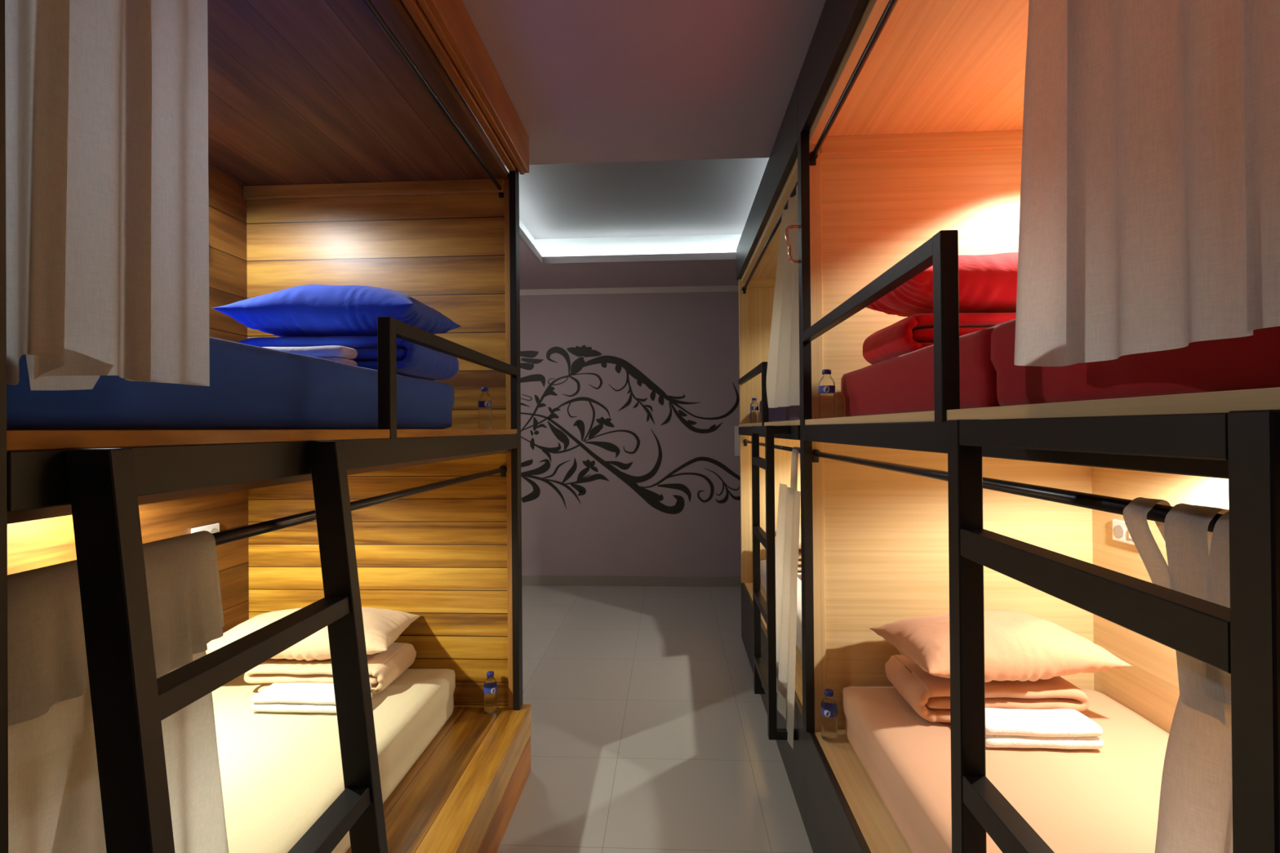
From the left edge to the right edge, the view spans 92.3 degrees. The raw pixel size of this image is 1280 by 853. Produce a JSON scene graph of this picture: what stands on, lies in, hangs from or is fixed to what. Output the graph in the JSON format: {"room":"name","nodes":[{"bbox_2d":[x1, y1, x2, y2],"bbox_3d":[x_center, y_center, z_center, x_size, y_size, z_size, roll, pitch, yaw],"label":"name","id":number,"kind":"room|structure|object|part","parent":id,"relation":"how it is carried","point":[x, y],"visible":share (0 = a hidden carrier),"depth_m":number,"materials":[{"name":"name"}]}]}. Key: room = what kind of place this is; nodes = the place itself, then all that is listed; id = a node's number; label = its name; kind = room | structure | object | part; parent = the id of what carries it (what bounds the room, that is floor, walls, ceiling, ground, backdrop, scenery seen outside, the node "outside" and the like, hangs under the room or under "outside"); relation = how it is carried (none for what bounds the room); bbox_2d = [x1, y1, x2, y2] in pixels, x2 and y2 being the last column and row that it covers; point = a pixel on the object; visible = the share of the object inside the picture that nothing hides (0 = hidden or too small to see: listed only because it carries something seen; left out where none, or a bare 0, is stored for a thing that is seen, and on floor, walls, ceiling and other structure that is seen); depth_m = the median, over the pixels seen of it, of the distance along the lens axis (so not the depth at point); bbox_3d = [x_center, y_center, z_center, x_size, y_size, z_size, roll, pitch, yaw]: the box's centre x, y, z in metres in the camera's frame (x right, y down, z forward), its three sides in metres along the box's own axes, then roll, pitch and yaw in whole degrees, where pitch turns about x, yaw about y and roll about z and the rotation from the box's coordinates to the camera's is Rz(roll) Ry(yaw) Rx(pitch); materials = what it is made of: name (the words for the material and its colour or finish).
{"room":"dormitory","nodes":[
{"label":"dormitory","id":0,"kind":"room"},
{"bbox_2d":[398,0,826,165],"bbox_3d":[-0.201,-1.328,0.205,3.640,0.060,5.580,0,0,3],"label":"ceiling","id":1,"kind":"structure","parent":0,"point":[586,81],"depth_m":2.23,"materials":[{"name":"paint"}]},
{"bbox_2d":[519,238,741,289],"bbox_3d":[0.018,-1.357,4.435,3.640,0.050,2.890,0,0,3],"label":"ceiling","id":2,"kind":"structure","parent":0,"point":[534,275],"depth_m":5.36,"materials":[{"name":"paint"}]},
{"bbox_2d":[519,226,736,264],"bbox_3d":[0.004,-1.358,3.973,1.730,0.056,1.965,0,0,3],"label":"trim","id":3,"kind":"structure","parent":2,"relation":"attached to","point":[720,255],"depth_m":4.93,"materials":[{"name":"paint"}]},
{"bbox_2d":[520,291,741,576],"bbox_3d":[0.105,-0.077,5.923,3.640,3.200,0.100,0,0,3],"label":"wall","id":4,"kind":"structure","parent":0,"point":[686,344],"depth_m":5.88,"materials":[{"name":"paint"}]},
{"bbox_2d":[520,285,738,296],"bbox_3d":[0.092,-1.300,5.865,3.640,0.055,0.025,0,0,3],"label":"trim","id":5,"kind":"structure","parent":4,"relation":"attached to","point":[701,288],"depth_m":5.86,"materials":[{"name":"grey paint"}]},
{"bbox_2d":[520,345,740,514],"bbox_3d":[-0.079,0.025,5.881,2.208,1.627,0.001,0,0,3],"label":"wall decal","id":6,"kind":"object","parent":4,"relation":"attached to","point":[651,498],"visible":0.98,"depth_m":5.90,"materials":[{"name":"plastic"}]},
{"bbox_2d":[521,575,741,586],"bbox_3d":[0.115,1.475,5.861,3.640,0.095,0.012,0,0,3],"label":"baseboard","id":7,"kind":"structure","parent":4,"relation":"attached to","point":[526,580],"depth_m":5.87,"materials":[{"name":"tile"}]},
{"bbox_2d":[734,426,739,456],"bbox_3d":[0.919,0.139,5.822,0.040,0.278,0.015,0,0,3],"label":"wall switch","id":8,"kind":"object","parent":4,"relation":"attached to","point":[736,428],"visible":0.52,"depth_m":5.81,"materials":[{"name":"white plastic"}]},
{"bbox_2d":[504,157,768,239],"bbox_3d":[0.008,-1.618,4.286,3.640,0.130,3.190,0,0,3],"label":"ceiling","id":9,"kind":"structure","parent":0,"point":[707,197],"depth_m":4.17,"materials":[{"name":"paint"}]},
{"bbox_2d":[519,218,741,256],"bbox_3d":[0.004,-1.449,3.988,1.910,0.210,2.115,0,0,3],"label":"light","id":10,"kind":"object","parent":9,"relation":"attached to","point":[722,242],"depth_m":5.02,"materials":[{"name":"white paint"}]},
{"bbox_2d":[497,586,813,852],"bbox_3d":[-0.102,1.558,1.637,3.840,0.100,8.670,0,0,3],"label":"floor","id":11,"kind":"structure","parent":0,"point":[649,734],"depth_m":3.03,"materials":[{"name":"tile"}]},
{"bbox_2d":[66,440,388,852],"bbox_3d":[-0.508,0.766,0.905,0.207,1.483,0.480,0,0,3],"label":"ladder","id":12,"kind":"object","parent":11,"relation":"on","point":[129,702],"visible":1,"depth_m":0.69,"materials":[{"name":"black metal"}]},
{"bbox_2d":[0,0,531,852],"bbox_3d":[-1.193,0.117,1.508,1.300,2.797,2.490,0,0,3],"label":"bunk bed","id":13,"kind":"object","parent":11,"relation":"on","point":[342,151],"visible":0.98,"depth_m":2.43,"materials":[{"name":"brown wood"}]},
{"bbox_3d":[-0.651,0.033,0.587,0.028,2.370,0.065,0,0,3],"label":"post","id":14,"kind":"part","parent":13,"relation":"part of","materials":[{"name":"black metal"}]},
{"bbox_2d":[4,0,209,390],"bbox_3d":[-0.710,-0.544,0.848,0.100,1.006,0.356,0,0,1],"label":"curtain","id":15,"kind":"object","parent":13,"relation":"hanging from","point":[107,194],"visible":0.98,"depth_m":0.78,"materials":[{"name":"white fabric"}]},
{"bbox_2d":[7,530,229,852],"bbox_3d":[-0.706,0.556,0.821,0.099,0.786,0.550,0,0,3],"label":"curtain","id":16,"kind":"object","parent":13,"relation":"hanging from","point":[55,806],"visible":0.66,"depth_m":0.77,"materials":[{"name":"white fabric"}]},
{"bbox_3d":[-1.815,0.635,1.689,0.030,1.193,2.190,0,0,3],"label":"panel","id":17,"kind":"part","parent":13,"relation":"part of","materials":[{"name":"brown wood"}]},
{"bbox_2d":[191,523,219,533],"bbox_3d":[-1.752,0.436,2.482,0.017,0.072,0.144,0,0,3],"label":"power outlet","id":18,"kind":"object","parent":13,"relation":"attached to","point":[213,528],"visible":0.29,"depth_m":2.50,"materials":[{"name":"white plastic"}]},
{"bbox_2d":[209,528,217,533],"bbox_3d":[-1.745,0.436,2.516,0.002,0.042,0.042,0,0,3],"label":"socket","id":19,"kind":"object","parent":18,"relation":"attached to","point":[211,530],"depth_m":2.51,"materials":[{"name":"grey plastic"}]},
{"bbox_3d":[-1.825,-0.540,1.694,0.030,1.116,2.190,0,0,3],"label":"panel","id":20,"kind":"part","parent":13,"relation":"part of","materials":[{"name":"brown wood"}]},
{"bbox_2d":[6,337,454,430],"bbox_3d":[-1.294,-0.083,1.614,1.003,0.190,1.850,0,0,3],"label":"mattress","id":21,"kind":"object","parent":13,"relation":"on","point":[251,387],"visible":0.52,"depth_m":1.27,"materials":[{"name":"blue fabric"}]},
{"bbox_2d":[262,345,357,366],"bbox_3d":[-1.082,-0.217,1.972,0.322,0.073,0.108,0,0,3],"label":"folded towel","id":22,"kind":"object","parent":21,"relation":"on","point":[338,353],"visible":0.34,"depth_m":1.92,"materials":[{"name":"white fabric"}]},
{"bbox_2d":[238,336,458,380],"bbox_3d":[-1.036,-0.242,2.257,0.622,0.126,0.447,0,0,3],"label":"duvet","id":23,"kind":"object","parent":21,"relation":"on","point":[413,360],"visible":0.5,"depth_m":2.05,"materials":[{"name":"blue fabric"}]},
{"bbox_2d":[213,284,462,337],"bbox_3d":[-1.055,-0.401,2.219,0.693,0.194,0.452,0,0,3],"label":"pillow","id":24,"kind":"object","parent":23,"relation":"on","point":[305,310],"visible":0.78,"depth_m":2.04,"materials":[{"name":"blue fabric"}]},
{"bbox_2d":[211,668,455,852],"bbox_3d":[-1.306,1.127,1.676,0.953,0.200,1.980,0,0,3],"label":"mattress","id":25,"kind":"object","parent":13,"relation":"on","point":[280,772],"visible":0.44,"depth_m":1.98,"materials":[{"name":"white fabric"}]},
{"bbox_2d":[250,682,372,712],"bbox_3d":[-1.201,0.993,2.260,0.393,0.066,0.140,0,0,3],"label":"folded towel","id":26,"kind":"object","parent":25,"relation":"on","point":[295,697],"visible":0.7,"depth_m":2.20,"materials":[{"name":"white fabric"}]},
{"bbox_2d":[244,642,416,694],"bbox_3d":[-1.240,0.974,2.496,0.563,0.106,0.312,0,0,3],"label":"duvet","id":27,"kind":"object","parent":25,"relation":"on","point":[384,667],"visible":0.61,"depth_m":2.37,"materials":[{"name":"beige fabric"}]},
{"bbox_2d":[205,607,421,661],"bbox_3d":[-1.325,0.834,2.509,0.740,0.176,0.369,0,0,0],"label":"pillow","id":28,"kind":"object","parent":27,"relation":"on","point":[382,627],"visible":0.51,"depth_m":2.39,"materials":[{"name":"beige fabric"}]},
{"bbox_3d":[-1.220,-1.089,1.664,1.190,0.028,2.190,0,0,3],"label":"roof panel","id":29,"kind":"part","parent":13,"relation":"part of","materials":[{"name":"brown wood"}]},
{"bbox_3d":[-0.650,0.184,1.628,0.021,0.021,2.114,0,0,3],"label":"curtain rod","id":30,"kind":"part","parent":13,"relation":"part of","materials":[{"name":"black metal"}]},
{"bbox_3d":[-1.176,-1.043,2.706,1.170,0.057,0.025,0,0,3],"label":"moulding","id":31,"kind":"part","parent":13,"relation":"part of","materials":[{"name":"brown wood"}]},
{"bbox_3d":[-1.166,-0.531,2.733,1.178,1.096,0.035,0,0,3],"label":"panel","id":32,"kind":"part","parent":13,"relation":"part of","materials":[{"name":"brown wood"}]},
{"bbox_3d":[-1.156,0.673,2.728,1.178,1.115,0.035,0,0,3],"label":"panel","id":33,"kind":"part","parent":13,"relation":"part of","materials":[{"name":"brown wood"}]},
{"bbox_3d":[-0.660,-1.036,1.633,0.018,0.018,2.114,0,0,3],"label":"curtain rod","id":34,"kind":"part","parent":13,"relation":"part of","materials":[{"name":"black metal"}]},
{"bbox_3d":[-0.577,-0.113,2.058,0.031,0.292,1.201,0,0,3],"label":"guard rail","id":35,"kind":"part","parent":13,"relation":"part of","materials":[{"name":"black metal"}]},
{"bbox_3d":[-0.610,-1.197,1.482,0.072,0.179,2.488,0,0,3],"label":"fascia moulding","id":36,"kind":"part","parent":13,"relation":"part of","materials":[{"name":"brown wood"}]},
{"bbox_2d":[478,386,492,428],"bbox_3d":[-0.644,-0.076,2.557,0.056,0.172,0.056,0,0,3],"label":"water bottle","id":37,"kind":"object","parent":13,"relation":"on","point":[485,403],"visible":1,"depth_m":2.54,"materials":[{"name":"clear plastic"}]},
{"bbox_2d":[484,671,497,714],"bbox_3d":[-0.640,1.138,2.632,0.056,0.172,0.056,0,0,3],"label":"water bottle","id":38,"kind":"object","parent":13,"relation":"on","point":[490,684],"visible":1,"depth_m":2.61,"materials":[{"name":"clear plastic"}]},
{"bbox_3d":[-0.543,0.040,2.689,0.028,2.370,0.065,0,0,3],"label":"post","id":39,"kind":"part","parent":13,"relation":"part of","materials":[{"name":"black metal"}]},
{"bbox_2d":[736,80,806,831],"bbox_3d":[1.175,0.105,3.347,1.051,2.797,2.188,0,0,3],"label":"bunk bed","id":40,"kind":"object","parent":11,"relation":"on","point":[757,247],"visible":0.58,"depth_m":3.96,"materials":[{"name":"laminate"}]},
{"bbox_3d":[0.685,-0.166,3.788,0.031,0.339,1.168,0,0,3],"label":"guard rail","id":41,"kind":"part","parent":40,"relation":"part of","materials":[{"name":"black metal"}]},
{"bbox_2d":[750,398,758,423],"bbox_3d":[0.775,-0.107,4.166,0.056,0.172,0.057,0,0,3],"label":"water bottle","id":42,"kind":"object","parent":40,"relation":"on","point":[753,406],"visible":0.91,"depth_m":4.14,"materials":[{"name":"clear plastic"}]},
{"bbox_3d":[1.226,-0.557,4.370,0.993,1.071,0.026,0,0,3],"label":"panel","id":43,"kind":"part","parent":40,"relation":"part of","materials":[{"name":"laminate"}]},
{"bbox_3d":[1.244,-1.023,4.349,0.948,0.060,0.016,0,0,3],"label":"moulding","id":44,"kind":"part","parent":40,"relation":"part of","materials":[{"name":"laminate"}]},
{"bbox_3d":[1.168,-1.071,3.322,0.993,0.030,2.127,0,0,3],"label":"roof panel","id":45,"kind":"part","parent":40,"relation":"part of","materials":[{"name":"laminate"}]},
{"bbox_3d":[0.688,-0.980,3.353,0.019,0.019,2.042,0,0,3],"label":"curtain rod","id":46,"kind":"part","parent":40,"relation":"part of","materials":[{"name":"black metal"}]},
{"bbox_3d":[0.697,0.103,3.349,0.019,0.019,2.042,0,0,3],"label":"curtain rod","id":47,"kind":"part","parent":40,"relation":"part of","materials":[{"name":"black metal"}]},
{"bbox_2d":[751,425,795,740],"bbox_3d":[0.576,0.627,2.691,0.106,1.259,0.458,0,0,3],"label":"ladder","id":48,"kind":"object","parent":40,"relation":"attached to","point":[767,609],"visible":0.98,"depth_m":2.47,"materials":[{"name":"black metal"}]},
{"bbox_3d":[1.235,0.577,4.365,0.993,1.060,0.026,0,0,3],"label":"panel","id":49,"kind":"part","parent":40,"relation":"part of","materials":[{"name":"laminate"}]},
{"bbox_2d":[759,400,799,422],"bbox_3d":[1.219,-0.113,3.312,0.877,0.173,1.980,0,0,3],"label":"mattress","id":50,"kind":"object","parent":40,"relation":"on","point":[792,412],"visible":0.04,"depth_m":3.41,"materials":[{"name":"purple fabric"}]},
{"bbox_2d":[760,560,802,655],"bbox_3d":[1.223,1.009,3.308,0.888,0.187,1.980,0,0,3],"label":"mattress","id":51,"kind":"object","parent":40,"relation":"on","point":[763,562],"visible":0.02,"depth_m":3.35,"materials":[{"name":"white fabric"}]},
{"bbox_2d":[797,549,801,570],"bbox_3d":[1.204,0.861,4.060,0.543,0.110,0.407,0,0,3],"label":"duvet","id":52,"kind":"object","parent":51,"relation":"on","point":[799,566],"visible":0.03,"depth_m":3.87,"materials":[{"name":"beige fabric"}]},
{"bbox_2d":[774,523,800,549],"bbox_3d":[1.236,0.716,4.039,0.680,0.181,0.420,0,0,-3],"label":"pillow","id":53,"kind":"object","parent":52,"relation":"on","point":[800,523],"visible":0.02,"depth_m":3.90,"materials":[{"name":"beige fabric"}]},
{"bbox_2d":[765,177,799,408],"bbox_3d":[0.658,-0.544,2.897,0.045,0.920,1.050,0,0,3],"label":"curtain","id":54,"kind":"object","parent":40,"relation":"hanging from","point":[782,382],"visible":0.71,"depth_m":2.75,"materials":[{"name":"white fabric"}]},
{"bbox_2d":[775,446,800,749],"bbox_3d":[0.647,0.672,2.738,0.098,1.171,0.700,0,0,3],"label":"curtain","id":55,"kind":"object","parent":40,"relation":"hanging from","point":[787,538],"visible":0.89,"depth_m":2.59,"materials":[{"name":"white fabric"}]},
{"bbox_2d":[785,0,1279,852],"bbox_3d":[1.038,0.098,1.193,1.103,2.797,2.130,0,0,3],"label":"bunk bed","id":56,"kind":"object","parent":11,"relation":"on","point":[911,112],"visible":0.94,"depth_m":2.20,"materials":[{"name":"laminate"}]},
{"bbox_3d":[0.561,-0.670,2.258,0.055,0.140,0.011,0,0,3],"label":"pull handle","id":57,"kind":"part","parent":56,"relation":"part of","materials":[{"name":"orange metal"}]},
{"bbox_3d":[0.608,0.018,2.252,0.031,2.172,0.060,0,0,3],"label":"post","id":58,"kind":"part","parent":56,"relation":"part of","materials":[{"name":"black metal"}]},
{"bbox_2d":[818,368,835,418],"bbox_3d":[0.656,-0.114,2.159,0.056,0.172,0.057,0,0,3],"label":"water bottle","id":59,"kind":"object","parent":56,"relation":"on","point":[826,384],"visible":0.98,"depth_m":2.14,"materials":[{"name":"clear plastic"}]},
{"bbox_2d":[820,688,837,742],"bbox_3d":[0.666,1.015,2.165,0.056,0.172,0.056,0,0,3],"label":"water bottle","id":60,"kind":"object","parent":56,"relation":"on","point":[828,706],"visible":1,"depth_m":2.14,"materials":[{"name":"clear plastic"}]},
{"bbox_3d":[0.578,-0.988,1.226,0.019,0.019,2.042,0,0,3],"label":"curtain rod","id":61,"kind":"part","parent":56,"relation":"part of","materials":[{"name":"black metal"}]},
{"bbox_3d":[0.574,-0.174,1.650,0.031,0.339,1.145,0,0,3],"label":"guard rail","id":62,"kind":"part","parent":56,"relation":"part of","materials":[{"name":"black metal"}]},
{"bbox_3d":[1.058,-1.079,1.195,0.993,0.030,2.127,0,0,3],"label":"roof panel","id":63,"kind":"part","parent":56,"relation":"part of","materials":[{"name":"laminate"}]},
{"bbox_2d":[840,325,1002,417],"bbox_3d":[1.136,-0.119,1.689,0.884,0.173,1.040,0,0,3],"label":"mattress","id":64,"kind":"object","parent":56,"relation":"on","point":[904,383],"visible":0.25,"depth_m":1.54,"materials":[{"name":"red fabric"}]},
{"bbox_2d":[862,312,1016,364],"bbox_3d":[1.035,-0.267,1.925,0.566,0.122,0.397,0,0,3],"label":"duvet","id":65,"kind":"object","parent":64,"relation":"on","point":[912,333],"visible":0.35,"depth_m":1.76,"materials":[{"name":"red fabric"}]},
{"bbox_2d":[865,252,1017,316],"bbox_3d":[1.077,-0.431,1.919,0.700,0.202,0.440,0,0,-1],"label":"pillow","id":66,"kind":"object","parent":65,"relation":"on","point":[988,283],"visible":0.28,"depth_m":1.75,"materials":[{"name":"red fabric"}]},
{"bbox_3d":[1.134,-1.030,2.222,0.948,0.060,0.016,0,0,3],"label":"moulding","id":67,"kind":"part","parent":56,"relation":"part of","materials":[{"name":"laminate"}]},
{"bbox_3d":[1.116,-0.565,2.242,0.993,1.071,0.026,0,0,3],"label":"panel","id":68,"kind":"part","parent":56,"relation":"part of","materials":[{"name":"laminate"}]},
{"bbox_3d":[1.125,0.570,2.238,0.993,1.060,0.026,0,0,3],"label":"panel","id":69,"kind":"part","parent":56,"relation":"part of","materials":[{"name":"laminate"}]},
{"bbox_2d":[842,686,1168,852],"bbox_3d":[1.110,1.001,1.183,0.895,0.188,2.005,0,0,3],"label":"mattress","id":70,"kind":"object","parent":56,"relation":"on","point":[1105,799],"visible":0.53,"depth_m":1.62,"materials":[{"name":"white fabric"}]},
{"bbox_2d":[884,654,1089,722],"bbox_3d":[1.111,0.852,2.012,0.520,0.113,0.307,0,0,3],"label":"duvet","id":71,"kind":"object","parent":70,"relation":"on","point":[928,695],"visible":0.59,"depth_m":1.88,"materials":[{"name":"beige fabric"}]},
{"bbox_2d":[870,608,1133,682],"bbox_3d":[1.127,0.692,1.977,0.635,0.174,0.375,0,0,-5],"label":"pillow","id":72,"kind":"object","parent":71,"relation":"on","point":[1019,646],"visible":0.81,"depth_m":1.85,"materials":[{"name":"beige fabric"}]},
{"bbox_2d":[985,707,1103,749],"bbox_3d":[1.137,0.872,1.783,0.331,0.072,0.129,0,0,3],"label":"folded towel","id":73,"kind":"object","parent":70,"relation":"on","point":[1059,728],"visible":0.85,"depth_m":1.73,"materials":[{"name":"white fabric"}]},
{"bbox_3d":[0.587,0.095,1.222,0.019,0.019,2.042,0,0,3],"label":"curtain rod","id":74,"kind":"part","parent":56,"relation":"part of","materials":[{"name":"black metal"}]},
{"bbox_2d":[947,409,1279,852],"bbox_3d":[0.469,0.619,0.611,0.106,1.259,0.458,0,0,3],"label":"ladder","id":75,"kind":"object","parent":56,"relation":"attached to","point":[1242,640],"visible":1,"depth_m":0.49,"materials":[{"name":"black metal"}]},
{"bbox_2d":[1111,519,1134,545],"bbox_3d":[1.600,0.349,2.014,0.017,0.072,0.144,0,0,3],"label":"power outlet","id":76,"kind":"object","parent":56,"relation":"attached to","point":[1121,533],"visible":0.42,"depth_m":2.04,"materials":[{"name":"white plastic"}]},
{"bbox_2d":[1114,524,1124,537],"bbox_3d":[1.597,0.349,2.048,0.002,0.042,0.042,0,0,3],"label":"socket","id":77,"kind":"object","parent":76,"relation":"attached to","point":[1118,529],"depth_m":2.05,"materials":[{"name":"grey plastic"}]},
{"bbox_2d":[991,319,1279,405],"bbox_3d":[1.082,-0.122,0.674,0.889,0.173,0.978,0,0,3],"label":"mattress section","id":78,"kind":"object","parent":56,"relation":"on","point":[1251,362],"visible":0.24,"depth_m":0.80,"materials":[{"name":"red fabric"}]},
{"bbox_2d":[1013,0,1279,366],"bbox_3d":[0.531,-0.537,0.595,0.060,0.931,0.719,0,0,6],"label":"curtain","id":79,"kind":"object","parent":56,"relation":"hanging from","point":[1149,207],"visible":1,"depth_m":0.64,"materials":[{"name":"white fabric"}]},
{"bbox_3d":[1.579,0.550,1.163,0.025,1.134,2.127,0,0,3],"label":"panel","id":80,"kind":"part","parent":56,"relation":"part of","materials":[{"name":"laminate"}]},
{"bbox_2d":[1123,497,1232,852],"bbox_3d":[0.564,0.483,0.535,0.057,0.810,0.450,0,0,3],"label":"curtain","id":81,"kind":"object","parent":56,"relation":"hanging from","point":[1195,811],"visible":0.62,"depth_m":0.61,"materials":[{"name":"white fabric"}]}
]}

